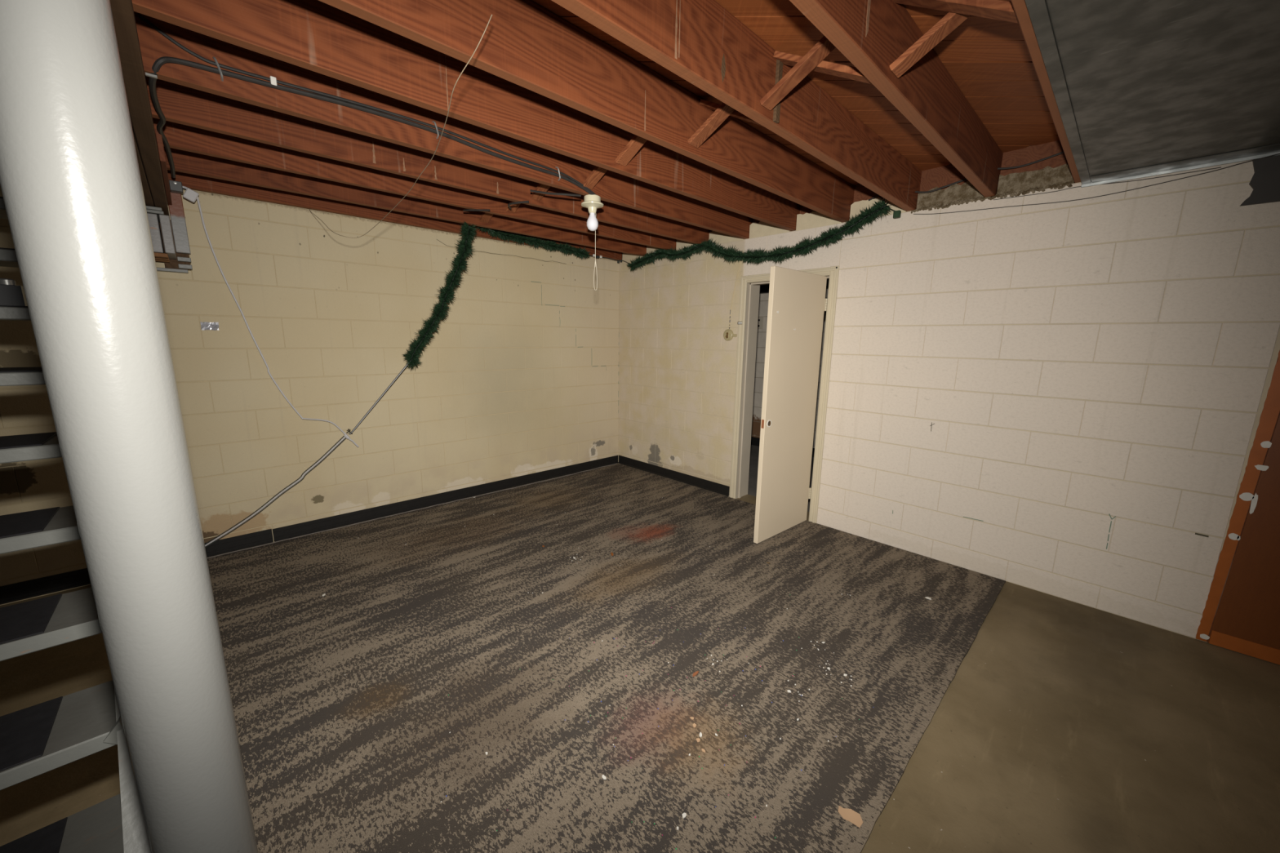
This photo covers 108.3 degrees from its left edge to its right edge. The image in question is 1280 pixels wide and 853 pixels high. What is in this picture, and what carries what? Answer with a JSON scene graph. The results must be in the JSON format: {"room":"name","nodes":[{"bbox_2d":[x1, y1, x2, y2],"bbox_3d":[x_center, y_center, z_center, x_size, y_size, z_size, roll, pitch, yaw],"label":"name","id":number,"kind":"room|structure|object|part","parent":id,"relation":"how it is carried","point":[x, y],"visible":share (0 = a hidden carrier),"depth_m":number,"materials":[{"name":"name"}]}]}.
{"room":"basement","nodes":[
{"label":"basement","id":0,"kind":"room"},
{"bbox_2d":[0,185,618,605],"bbox_3d":[-2.027,-0.417,3.702,4.750,2.285,0.204,-9,15,-43],"label":"wall","id":1,"kind":"structure","parent":0,"point":[520,376],"depth_m":3.42,"materials":[{"name":"beige paint"}]},
{"bbox_2d":[146,191,192,273],"bbox_3d":[-2.711,-1.114,2.508,0.363,0.481,0.346,-9,15,-43],"label":"stack","id":2,"kind":"object","parent":1,"relation":"attached to","point":[170,239],"visible":0.62,"depth_m":2.64,"materials":[{"name":"grey paint"}]},
{"bbox_2d":[110,0,172,216],"bbox_3d":[-1.103,-0.943,0.901,0.170,0.183,4.898,-9,15,-43],"label":"girder","id":3,"kind":"object","parent":2,"relation":"on","point":[153,169],"visible":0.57,"depth_m":1.41,"materials":[{"name":"brown wood"}]},
{"bbox_2d":[168,179,183,194],"bbox_3d":[-2.612,-1.349,2.602,0.053,0.055,0.059,-9,15,-43],"label":"outlet box","id":4,"kind":"object","parent":3,"relation":"attached to","point":[176,187],"visible":0.94,"depth_m":2.59,"materials":[{"name":"metal"}]},
{"bbox_2d":[182,185,199,202],"bbox_3d":[-2.568,-1.327,2.642,0.070,0.083,0.028,-9,15,-43],"label":"plug adapter","id":5,"kind":"object","parent":4,"relation":"hanging from","point":[189,194],"visible":1,"depth_m":2.63,"materials":[{"name":"white plastic"}]},
{"bbox_2d":[196,196,344,433],"bbox_3d":[-2.399,-0.635,3.072,0.086,1.513,0.640,9,13,37],"label":"cord","id":6,"kind":"object","parent":5,"relation":"hanging from","point":[197,198],"visible":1,"depth_m":2.95,"materials":[{"name":"white plastic"}]},
{"bbox_2d":[343,428,359,447],"bbox_3d":[-2.160,0.088,3.457,0.092,0.150,0.027,-9,15,-43],"label":"plug","id":7,"kind":"object","parent":6,"relation":"hanging from","point":[345,435],"visible":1,"depth_m":3.44,"materials":[{"name":"white plastic"}]},
{"bbox_2d":[204,435,346,547],"bbox_3d":[-2.525,0.442,3.200,0.917,0.673,0.015,-9,14,-41],"label":"lamp cord","id":8,"kind":"object","parent":7,"relation":"hanging from","point":[343,438],"visible":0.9,"depth_m":3.21,"materials":[{"name":"grey plastic"}]},
{"bbox_2d":[157,146,646,256],"bbox_3d":[-1.235,-1.660,3.523,3.650,0.244,0.045,-9,15,-43],"label":"joist","id":9,"kind":"object","parent":3,"relation":"on","point":[185,162],"visible":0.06,"depth_m":3.00,"materials":[{"name":"red wood"}]},
{"bbox_2d":[401,221,477,370],"bbox_3d":[-1.532,-0.993,3.548,0.617,1.145,0.204,-2,11,-12],"label":"garland","id":10,"kind":"object","parent":9,"relation":"hanging from","point":[468,232],"visible":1,"depth_m":3.55},
{"bbox_2d":[349,362,409,434],"bbox_3d":[-1.968,-0.227,3.511,0.460,0.544,0.013,-5,12,-30],"label":"cord","id":11,"kind":"object","parent":10,"relation":"hanging from","point":[405,366],"visible":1,"depth_m":3.51,"materials":[{"name":"grey plastic"}]},
{"bbox_2d":[152,117,676,249],"bbox_3d":[-0.953,-1.603,3.232,3.650,0.240,0.045,-9,15,-43],"label":"joist","id":12,"kind":"object","parent":3,"relation":"on","point":[179,136],"visible":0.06,"depth_m":2.65,"materials":[{"name":"red wood"}]},
{"bbox_2d":[462,208,489,211],"bbox_3d":[-1.105,-1.454,3.099,0.210,0.022,0.042,4,11,17],"label":"cable","id":13,"kind":"object","parent":12,"relation":"attached to","point":[464,210],"visible":1,"depth_m":3.09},
{"bbox_2d":[479,212,493,222],"bbox_3d":[-1.072,-1.637,3.398,0.066,0.197,0.367,-9,15,-43],"label":"stick","id":14,"kind":"object","parent":12,"relation":"attached to","point":[486,217],"visible":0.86,"depth_m":3.50,"materials":[{"name":"brown wood"}]},
{"bbox_2d":[505,200,520,213],"bbox_3d":[-0.795,-1.579,3.113,0.066,0.197,0.352,-9,15,-43],"label":"stick","id":15,"kind":"object","parent":12,"relation":"attached to","point":[514,206],"visible":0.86,"depth_m":3.22,"materials":[{"name":"brown wood"}]},
{"bbox_2d":[145,75,711,244],"bbox_3d":[-0.681,-1.545,2.953,3.650,0.244,0.046,-9,15,-43],"label":"joist","id":16,"kind":"object","parent":3,"relation":"on","point":[179,104],"visible":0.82,"depth_m":2.31,"materials":[{"name":"red wood"}]},
{"bbox_2d":[507,200,528,208],"bbox_3d":[-0.809,-1.422,2.959,0.086,0.039,0.310,-7,13,-35],"label":"cable","id":17,"kind":"object","parent":16,"relation":"attached to","point":[521,202],"visible":1,"depth_m":2.87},
{"bbox_2d":[133,11,752,239],"bbox_3d":[-0.389,-1.484,2.653,3.650,0.244,0.048,-9,15,-43],"label":"joist","id":18,"kind":"object","parent":3,"relation":"on","point":[613,187],"visible":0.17,"depth_m":1.98,"materials":[{"name":"red wood"}]},
{"bbox_2d":[138,14,595,194],"bbox_3d":[-0.922,-1.335,2.118,1.861,0.184,0.025,-9,15,-42],"label":"cable","id":19,"kind":"object","parent":18,"relation":"attached to","point":[273,81],"visible":1,"depth_m":1.81,"materials":[{"name":"black plastic"}]},
{"bbox_2d":[145,56,594,195],"bbox_3d":[-1.392,-1.410,2.591,1.856,0.153,1.373,-9,15,-43],"label":"power cable","id":20,"kind":"object","parent":18,"relation":"attached to","point":[162,60],"visible":0.99,"depth_m":1.83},
{"bbox_2d":[530,183,550,200],"bbox_3d":[-0.539,-1.517,2.800,0.066,0.197,0.379,-9,15,-43],"label":"stick","id":21,"kind":"object","parent":18,"relation":"attached to","point":[540,187],"visible":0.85,"depth_m":2.89,"materials":[{"name":"brown wood"}]},
{"bbox_2d":[529,189,581,196],"bbox_3d":[-0.495,-1.372,2.713,0.296,0.032,0.046,0,11,-6],"label":"cable","id":22,"kind":"object","parent":18,"relation":"attached to","point":[531,190],"visible":1,"depth_m":2.70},
{"bbox_2d":[581,194,603,289],"bbox_3d":[-0.289,-1.115,2.822,0.136,0.538,0.136,-9,15,-43],"label":"ceiling lamp","id":23,"kind":"object","parent":18,"relation":"hanging from","point":[592,202],"visible":1,"depth_m":2.77,"materials":[{"name":"beige ceramic"}]},
{"bbox_3d":[-0.288,-1.238,2.799,0.071,0.100,0.071,-9,15,-43],"label":"bulb","id":24,"kind":"part","parent":23,"relation":"part of","materials":[{"name":"white glass"}]},
{"bbox_2d":[132,0,799,231],"bbox_3d":[-0.099,-1.426,2.354,3.650,0.240,0.049,-9,15,-43],"label":"joist","id":25,"kind":"object","parent":3,"relation":"on","point":[317,36],"visible":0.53,"depth_m":1.72,"materials":[{"name":"red wood"}]},
{"bbox_2d":[582,166,607,189],"bbox_3d":[-0.183,-1.467,2.561,0.066,0.197,0.376,-9,15,-43],"label":"stick","id":26,"kind":"object","parent":25,"relation":"attached to","point":[597,174],"visible":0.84,"depth_m":2.64,"materials":[{"name":"brown wood"}]},
{"bbox_2d":[614,134,647,165],"bbox_3d":[0.024,-1.395,2.193,0.066,0.197,0.362,-9,15,-43],"label":"stick","id":27,"kind":"object","parent":25,"relation":"attached to","point":[636,142],"visible":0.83,"depth_m":2.26,"materials":[{"name":"brown wood"}]},
{"bbox_2d":[551,0,921,211],"bbox_3d":[0.477,-1.305,1.763,3.650,0.244,0.062,-9,15,-43],"label":"joist","id":28,"kind":"object","parent":3,"relation":"on","point":[703,43],"visible":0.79,"depth_m":1.66,"materials":[{"name":"red wood"}]},
{"bbox_2d":[773,50,871,84],"bbox_3d":[0.652,-1.286,1.652,0.066,0.213,0.372,-9,15,-43],"label":"stick","id":29,"kind":"object","parent":28,"relation":"attached to","point":[848,72],"visible":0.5,"depth_m":1.61,"materials":[{"name":"brown wood"}]},
{"bbox_2d":[789,0,1003,197],"bbox_3d":[0.761,-1.248,1.470,3.650,0.241,0.051,-9,15,-43],"label":"joist","id":30,"kind":"object","parent":3,"relation":"on","point":[872,34],"visible":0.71,"depth_m":1.64,"materials":[{"name":"red wood"}]},
{"bbox_2d":[760,35,835,110],"bbox_3d":[0.599,-1.275,1.602,0.066,0.197,0.371,-9,15,-43],"label":"stick","id":31,"kind":"object","parent":30,"relation":"attached to","point":[824,46],"visible":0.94,"depth_m":1.63,"materials":[{"name":"brown wood"}]},
{"bbox_2d":[893,0,1018,22],"bbox_3d":[0.896,-1.222,1.332,0.066,0.212,0.344,-9,15,-43],"label":"stick","id":32,"kind":"object","parent":30,"relation":"attached to","point":[1001,10],"visible":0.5,"depth_m":1.29,"materials":[{"name":"brown wood"}]},
{"bbox_2d":[997,151,1063,169],"bbox_3d":[2.159,-1.473,2.550,0.391,0.054,0.045,8,13,34],"label":"wire","id":33,"kind":"object","parent":30,"relation":"attached to","point":[1060,153],"visible":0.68,"depth_m":2.56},
{"bbox_2d":[1010,0,1080,182],"bbox_3d":[1.027,-1.190,1.194,3.645,0.244,0.045,-9,15,-43],"label":"joist","id":34,"kind":"object","parent":3,"relation":"on","point":[1020,6],"visible":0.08,"depth_m":1.47,"materials":[{"name":"red wood"}]},
{"bbox_2d":[889,11,969,77],"bbox_3d":[0.950,-1.229,1.383,0.066,0.197,0.344,-9,15,-43],"label":"stick","id":35,"kind":"object","parent":34,"relation":"attached to","point":[950,21],"visible":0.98,"depth_m":1.43,"materials":[{"name":"brown wood"}]},
{"bbox_2d":[1024,0,1279,187],"bbox_3d":[1.556,-0.965,0.782,3.397,0.029,1.366,-9,15,-43],"label":"air duct","id":36,"kind":"object","parent":34,"relation":"attached to","point":[1141,88],"visible":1,"depth_m":1.46,"materials":[{"name":"grey metal"}]},
{"bbox_2d":[200,321,218,330],"bbox_3d":[-2.678,-0.625,2.878,0.085,0.051,0.007,-9,15,-43],"label":"tape","id":37,"kind":"object","parent":1,"relation":"attached to","point":[206,325],"visible":1,"depth_m":2.88,"materials":[{"name":"silver metal"}]},
{"bbox_2d":[0,455,618,604],"bbox_3d":[-1.953,0.662,3.845,4.694,0.098,0.011,-9,15,-43],"label":"baseboard","id":38,"kind":"structure","parent":1,"relation":"attached to","point":[11,593],"depth_m":3.43,"materials":[{"name":"black plastic"}]},
{"bbox_2d":[167,169,622,260],"bbox_3d":[-1.509,-1.710,3.768,3.599,0.244,0.045,-9,15,-43],"label":"joist","id":39,"kind":"object","parent":1,"relation":"on","point":[195,182],"visible":0.14,"depth_m":3.17,"materials":[{"name":"red wood"}]},
{"bbox_2d":[309,13,492,238],"bbox_3d":[-1.290,-1.131,2.219,0.163,0.313,2.682,-9,15,-43],"label":"wire","id":40,"kind":"object","parent":39,"relation":"hanging from","point":[491,14],"visible":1,"depth_m":1.51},
{"bbox_2d":[476,226,590,260],"bbox_3d":[-0.944,-1.676,4.176,0.231,0.210,1.242,10,14,39],"label":"garland","id":41,"kind":"object","parent":39,"relation":"hanging from","point":[566,249],"visible":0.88,"depth_m":4.19},
{"bbox_2d":[0,444,1279,852],"bbox_3d":[0.372,0.973,2.936,7.250,0.100,6.200,-9,15,-43],"label":"floor","id":42,"kind":"structure","parent":0,"point":[1064,726],"depth_m":1.69,"materials":[{"name":"concrete"}]},
{"bbox_2d":[0,196,151,852],"bbox_3d":[-1.939,0.029,1.133,0.898,2.350,2.504,-9,15,-43],"label":"staircase","id":43,"kind":"structure","parent":42,"relation":"on","point":[37,740],"depth_m":1.06,"materials":[{"name":"grey paint"}]},
{"bbox_2d":[0,278,27,306],"bbox_3d":[-2.058,-0.309,1.543,0.148,0.344,0.350,2,11,6],"label":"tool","id":44,"kind":"object","parent":43,"relation":"on","point":[11,294],"visible":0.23,"depth_m":1.47,"materials":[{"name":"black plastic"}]},
{"bbox_3d":[-2.017,-0.460,1.472,0.034,0.020,0.033,-9,15,-43],"label":"knob","id":45,"kind":"part","parent":44,"relation":"part of","materials":[{"name":"silver metal"}]},
{"bbox_2d":[207,462,1005,852],"bbox_3d":[-0.312,0.910,2.913,3.633,0.013,3.646,-9,15,-43],"label":"carpet","id":46,"kind":"object","parent":42,"relation":"on","point":[365,759],"visible":0.98,"depth_m":2.03,"materials":[{"name":"grey carpet"}]},
{"bbox_2d":[0,0,257,852],"bbox_3d":[-0.702,0.264,0.676,0.150,2.089,0.150,-9,15,-43],"label":"support post","id":47,"kind":"object","parent":46,"relation":"on","point":[71,184],"visible":1,"depth_m":0.59,"materials":[{"name":"white metal"}]},
{"bbox_2d":[344,481,852,806],"bbox_3d":[-0.309,0.934,2.770,2.714,0.002,3.396,-4,12,-23],"label":"crumbs","id":48,"kind":"object","parent":46,"relation":"on","point":[668,482],"visible":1,"depth_m":2.04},
{"bbox_2d":[448,629,859,849],"bbox_3d":[0.207,1.087,1.998,1.887,0.002,1.206,-9,15,-43],"label":"debris","id":49,"kind":"object","parent":46,"relation":"on","point":[677,629],"visible":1,"depth_m":1.76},
{"bbox_2d":[692,671,698,676],"bbox_3d":[0.243,1.082,2.022,0.045,0.004,0.014,-9,15,-43],"label":"wood splinter","id":50,"kind":"object","parent":46,"relation":"on","point":[695,673],"visible":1,"depth_m":2.02,"materials":[{"name":"brown wood"}]},
{"bbox_2d":[838,805,862,827],"bbox_3d":[0.649,1.202,1.426,0.072,0.001,0.045,8,13,34],"label":"paper scrap","id":51,"kind":"object","parent":46,"relation":"on","point":[849,815],"visible":1,"depth_m":1.43,"materials":[{"name":"beige paper"}]},
{"bbox_2d":[751,288,828,448],"bbox_3d":[2.083,-0.732,5.948,0.173,2.172,3.600,-9,15,-43],"label":"wall","id":52,"kind":"structure","parent":0,"point":[763,298],"depth_m":6.25,"materials":[{"name":"grey paint"}]},
{"bbox_2d":[757,316,763,328],"bbox_3d":[1.604,-1.392,6.205,0.015,0.160,0.105,-9,15,-43],"label":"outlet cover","id":53,"kind":"object","parent":52,"relation":"attached to","point":[760,322],"visible":0.78,"depth_m":6.19,"materials":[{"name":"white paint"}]},
{"bbox_2d":[751,436,814,457],"bbox_3d":[2.009,0.291,6.068,0.016,0.115,3.580,-9,15,-43],"label":"baseboard","id":54,"kind":"structure","parent":52,"relation":"attached to","point":[754,441],"depth_m":6.45,"materials":[{"name":"black plastic"}]},
{"bbox_2d":[759,279,829,293],"bbox_3d":[2.070,-1.876,5.704,0.250,0.390,3.600,-9,15,-43],"label":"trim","id":55,"kind":"structure","parent":52,"relation":"on","point":[763,288],"depth_m":6.00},
{"bbox_2d":[531,0,1059,185],"bbox_3d":[0.257,-1.517,2.074,3.895,0.051,5.050,-9,15,-43],"label":"ceiling","id":56,"kind":"structure","parent":0,"point":[989,60],"depth_m":1.92,"materials":[{"name":"wood"}]},
{"bbox_2d":[319,0,854,222],"bbox_3d":[0.182,-1.366,2.066,3.650,0.244,0.049,-9,15,-43],"label":"joist","id":57,"kind":"object","parent":56,"relation":"attached to","point":[525,44],"visible":0.87,"depth_m":1.71,"materials":[{"name":"red wood"}]},
{"bbox_2d":[687,102,734,147],"bbox_3d":[0.367,-1.345,1.954,0.066,0.197,0.375,-9,15,-43],"label":"stick","id":58,"kind":"object","parent":57,"relation":"attached to","point":[723,111],"visible":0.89,"depth_m":2.01,"materials":[{"name":"brown wood"}]},
{"bbox_2d":[699,98,763,126],"bbox_3d":[0.420,-1.356,2.004,0.066,0.213,0.376,-9,15,-43],"label":"stick","id":59,"kind":"object","parent":57,"relation":"attached to","point":[711,105],"visible":0.56,"depth_m":2.03,"materials":[{"name":"brown wood"}]},
{"bbox_2d":[618,160,1279,665],"bbox_3d":[1.655,-0.380,3.417,0.216,2.412,5.300,-9,15,-43],"label":"wall","id":60,"kind":"structure","parent":0,"point":[1065,400],"depth_m":2.62,"materials":[{"name":"beige paint"}]},
{"bbox_2d":[618,455,729,496],"bbox_3d":[0.291,0.496,4.879,0.011,0.096,1.571,-9,15,-43],"label":"baseboard","id":61,"kind":"structure","parent":60,"relation":"attached to","point":[710,486],"depth_m":4.78,"materials":[{"name":"black plastic"}]},
{"bbox_2d":[723,328,737,340],"bbox_3d":[0.796,-0.812,4.099,0.024,0.100,0.136,-9,15,-43],"label":"disc","id":62,"kind":"object","parent":60,"relation":"attached to","point":[728,335],"visible":1,"depth_m":4.09,"materials":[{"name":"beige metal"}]},
{"bbox_2d":[728,260,740,328],"bbox_3d":[0.826,-1.153,4.019,0.008,0.596,0.093,-9,15,-43],"label":"wire","id":63,"kind":"object","parent":60,"relation":"attached to","point":[740,260],"visible":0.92,"depth_m":4.04,"materials":[{"name":"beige plastic"}]},
{"bbox_2d":[626,196,892,271],"bbox_3d":[0.763,-1.508,3.919,0.170,0.367,2.553,-9,15,-43],"label":"garland","id":64,"kind":"object","parent":60,"relation":"hanging from","point":[870,215],"visible":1,"depth_m":3.63},
{"bbox_2d":[589,253,627,262],"bbox_3d":[-0.306,-1.696,4.720,0.472,0.098,0.204,-9,15,-43],"label":"wire","id":65,"kind":"object","parent":64,"relation":"attached to","point":[593,255],"visible":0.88,"depth_m":4.76,"materials":[{"name":"white paint"}]},
{"bbox_2d":[888,206,901,217],"bbox_3d":[1.653,-1.403,3.015,0.027,0.084,0.089,-9,15,-43],"label":"plug","id":66,"kind":"object","parent":64,"relation":"hanging from","point":[896,214],"visible":0.97,"depth_m":2.99,"materials":[{"name":"plastic"}]},
{"bbox_2d":[728,266,839,523],"bbox_3d":[1.212,-0.263,3.905,0.224,1.988,0.846,-9,15,-43],"label":"trim","id":67,"kind":"structure","parent":60,"relation":"attached to","point":[749,289],"depth_m":4.02,"materials":[{"name":"beige paint"}]},
{"bbox_3d":[0.871,-0.307,4.114,0.021,1.981,0.066,-9,15,-43],"label":"casing","id":68,"kind":"part","parent":67,"relation":"part of","materials":[{"name":"beige paint"}]},
{"bbox_3d":[1.152,-1.196,3.659,0.021,0.059,0.790,-9,15,-43],"label":"head casing","id":69,"kind":"part","parent":67,"relation":"part of","materials":[{"name":"beige paint"}]},
{"bbox_3d":[1.409,-0.197,3.561,0.021,1.984,0.066,-9,15,-43],"label":"casing","id":70,"kind":"part","parent":67,"relation":"part of","materials":[{"name":"beige paint"}]},
{"bbox_2d":[753,266,827,543],"bbox_3d":[1.107,-0.135,3.367,0.713,1.899,0.044,-9,14,-41],"label":"door","id":71,"kind":"structure","parent":60,"relation":"in","point":[797,300],"depth_m":3.31,"materials":[{"name":"beige paint"}]},
{"bbox_2d":[711,140,1067,231],"bbox_3d":[1.348,-1.679,3.477,0.040,0.163,4.380,-9,15,-43],"label":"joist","id":72,"kind":"structure","parent":60,"relation":"attached to","point":[940,176],"depth_m":2.66,"materials":[{"name":"brown wood"}]},
{"bbox_2d":[868,177,967,200],"bbox_3d":[1.783,-1.503,2.927,0.653,0.066,0.056,11,15,43],"label":"wire","id":73,"kind":"object","parent":60,"relation":"attached to","point":[966,179],"visible":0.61,"depth_m":2.85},
{"bbox_2d":[913,153,1279,214],"bbox_3d":[2.384,-1.210,2.343,0.027,0.069,1.809,-9,14,-42],"label":"wire","id":74,"kind":"object","parent":60,"relation":"attached to","point":[1277,153],"visible":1,"depth_m":2.34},
{"bbox_2d":[993,167,1220,199],"bbox_3d":[2.342,-1.246,2.389,0.006,0.027,0.840,-9,15,-43],"label":"wire","id":75,"kind":"object","parent":60,"relation":"attached to","point":[1215,167],"visible":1,"depth_m":2.31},
{"bbox_2d":[1239,155,1279,206],"bbox_3d":[3.054,-0.999,1.672,0.022,0.192,1.070,-9,15,-43],"label":"lintel","id":76,"kind":"object","parent":60,"relation":"attached to","point":[1264,182],"visible":1,"depth_m":2.00,"materials":[{"name":"black metal"}]}
]}

